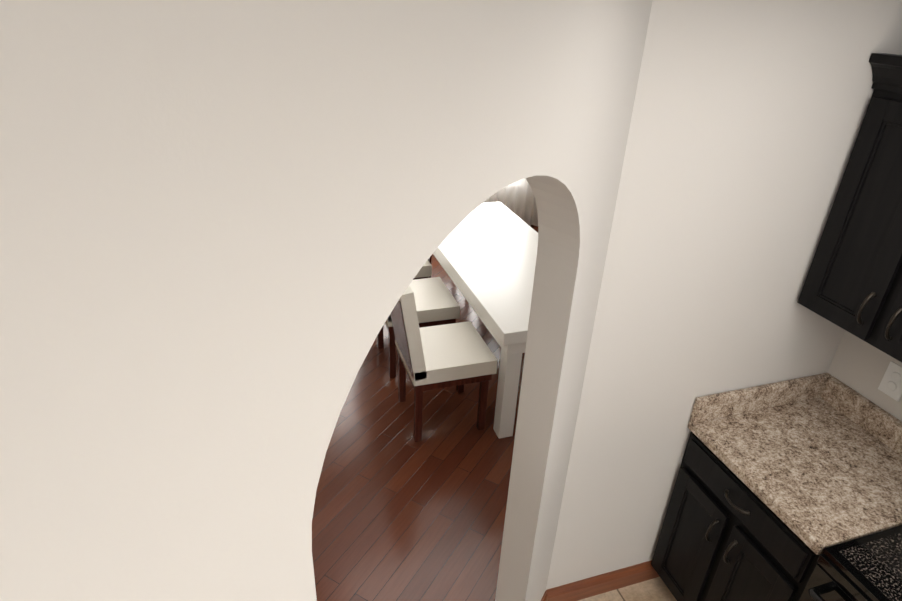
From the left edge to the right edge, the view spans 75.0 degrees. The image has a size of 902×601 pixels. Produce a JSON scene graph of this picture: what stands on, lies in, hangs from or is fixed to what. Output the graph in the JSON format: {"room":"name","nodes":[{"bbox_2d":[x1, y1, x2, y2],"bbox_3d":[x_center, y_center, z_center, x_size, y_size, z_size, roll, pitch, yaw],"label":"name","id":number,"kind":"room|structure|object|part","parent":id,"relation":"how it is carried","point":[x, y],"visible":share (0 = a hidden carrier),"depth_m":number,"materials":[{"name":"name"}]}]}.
{"room":"kitchen","nodes":[
{"label":"kitchen","id":0,"kind":"room"},
{"bbox_2d":[0,0,652,600],"bbox_3d":[0.012,0.392,1.305,0.130,2.720,1.643,17,31,25],"label":"wall","id":1,"kind":"structure","parent":0,"point":[228,228],"depth_m":0.51,"materials":[{"name":"grey paint"}]},
{"bbox_2d":[312,225,537,600],"bbox_3d":[0.064,0.594,3.893,5.300,0.047,5.900,-7,29,-17],"label":"floor","id":2,"kind":"structure","parent":0,"point":[400,513],"depth_m":3.05,"materials":[{"name":"brown wood"}]},
{"bbox_2d":[377,277,459,377],"bbox_3d":[-0.277,-0.029,3.929,0.560,0.985,0.450,-7,29,-17],"label":"dining chair","id":3,"kind":"object","parent":2,"relation":"on","point":[436,303],"visible":0.33,"depth_m":3.85,"materials":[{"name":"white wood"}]},
{"bbox_2d":[413,260,431,279],"bbox_3d":[-0.478,-0.326,4.471,0.560,0.985,0.450,-7,29,-17],"label":"dining chair","id":4,"kind":"object","parent":2,"relation":"on","point":[425,271],"visible":0.1,"depth_m":4.37,"materials":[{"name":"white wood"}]},
{"bbox_2d":[391,285,497,441],"bbox_3d":[-0.075,0.268,3.386,0.560,0.985,0.450,-7,29,-17],"label":"dining chair","id":5,"kind":"object","parent":2,"relation":"on","point":[459,355],"visible":0.92,"depth_m":3.28,"materials":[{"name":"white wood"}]},
{"bbox_2d":[428,202,537,438],"bbox_3d":[0.328,0.008,4.149,0.800,0.765,2.000,-7,29,-17],"label":"dining table","id":6,"kind":"object","parent":2,"relation":"on","point":[485,254],"visible":0.58,"depth_m":3.64,"materials":[{"name":"white paint"}]},
{"bbox_2d":[578,577,676,600],"bbox_3d":[1.074,2.924,-0.470,3.345,0.001,7.130,-7,29,-17],"label":"floor","id":7,"kind":"structure","parent":0,"point":[655,589],"depth_m":2.59,"materials":[{"name":"beige tile"}]},
{"bbox_2d":[651,373,901,600],"bbox_3d":[1.270,0.912,2.257,0.671,1.019,0.599,-7,29,-17],"label":"base cabinet","id":8,"kind":"object","parent":7,"relation":"on","point":[779,487],"visible":0.98,"depth_m":2.11,"materials":[{"name":"black wood"}]},
{"bbox_2d":[687,373,901,554],"bbox_3d":[1.302,0.524,2.056,0.643,0.143,0.599,-7,29,-17],"label":"countertop","id":9,"kind":"structure","parent":8,"relation":"on","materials":[{"name":"stone"}]},
{"bbox_2d":[799,525,901,600],"bbox_3d":[1.461,1.168,1.645,0.687,1.155,0.758,-7,29,-17],"label":"electric range","id":10,"kind":"object","parent":7,"relation":"on","point":[867,568],"visible":0.98,"depth_m":1.69,"materials":[{"name":"black"}]},
{"bbox_3d":[1.172,1.002,1.447,0.057,0.023,0.680,-7,29,-17],"label":"door handle","id":11,"kind":"part","parent":10,"relation":"part of","materials":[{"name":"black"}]},
{"bbox_2d":[546,0,901,589],"bbox_3d":[1.010,0.014,2.110,1.320,2.720,0.130,-7,29,-17],"label":"wall","id":12,"kind":"structure","parent":0,"point":[747,117],"depth_m":1.85,"materials":[{"name":"grey paint"}]},
{"bbox_2d":[541,560,659,600],"bbox_3d":[0.278,1.542,1.948,1.760,0.112,1.082,-7,29,-17],"label":"baseboard","id":13,"kind":"structure","parent":12,"relation":"attached to","point":[606,582],"depth_m":2.55,"materials":[{"name":"brown wood"}]},
{"bbox_2d":[827,330,901,420],"bbox_3d":[2.679,1.578,-0.689,0.130,2.720,7.000,-7,29,-17],"label":"wall","id":14,"kind":"structure","parent":0,"point":[859,365],"depth_m":2.22,"materials":[{"name":"grey paint"}]},
{"bbox_2d":[797,53,901,361],"bbox_3d":[1.468,-0.235,1.702,0.365,0.830,0.599,-7,29,-17],"label":"upper cabinet","id":15,"kind":"object","parent":14,"relation":"attached to","point":[852,283],"visible":1,"depth_m":1.81,"materials":[{"name":"black wood"}]},
{"bbox_2d":[878,361,901,400],"bbox_3d":[1.594,0.290,2.112,0.008,0.124,0.080,-7,29,-17],"label":"outlet","id":16,"kind":"object","parent":14,"relation":"attached to","point":[890,385],"visible":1,"depth_m":2.11,"materials":[{"name":"white plastic"}]},
{"bbox_3d":[0.067,-0.712,3.394,5.560,2.720,5.400,-7,29,-17],"label":"wall","id":17,"kind":"structure","parent":0,"visible":0},
{"bbox_2d":[483,178,537,225],"bbox_3d":[-0.357,-1.630,5.624,3.600,2.160,0.084,-7,29,-17],"label":"panels","id":18,"kind":"object","parent":17,"relation":"hanging from","point":[517,198],"visible":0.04,"depth_m":6.32,"materials":[{"name":"fabric"}]}
]}

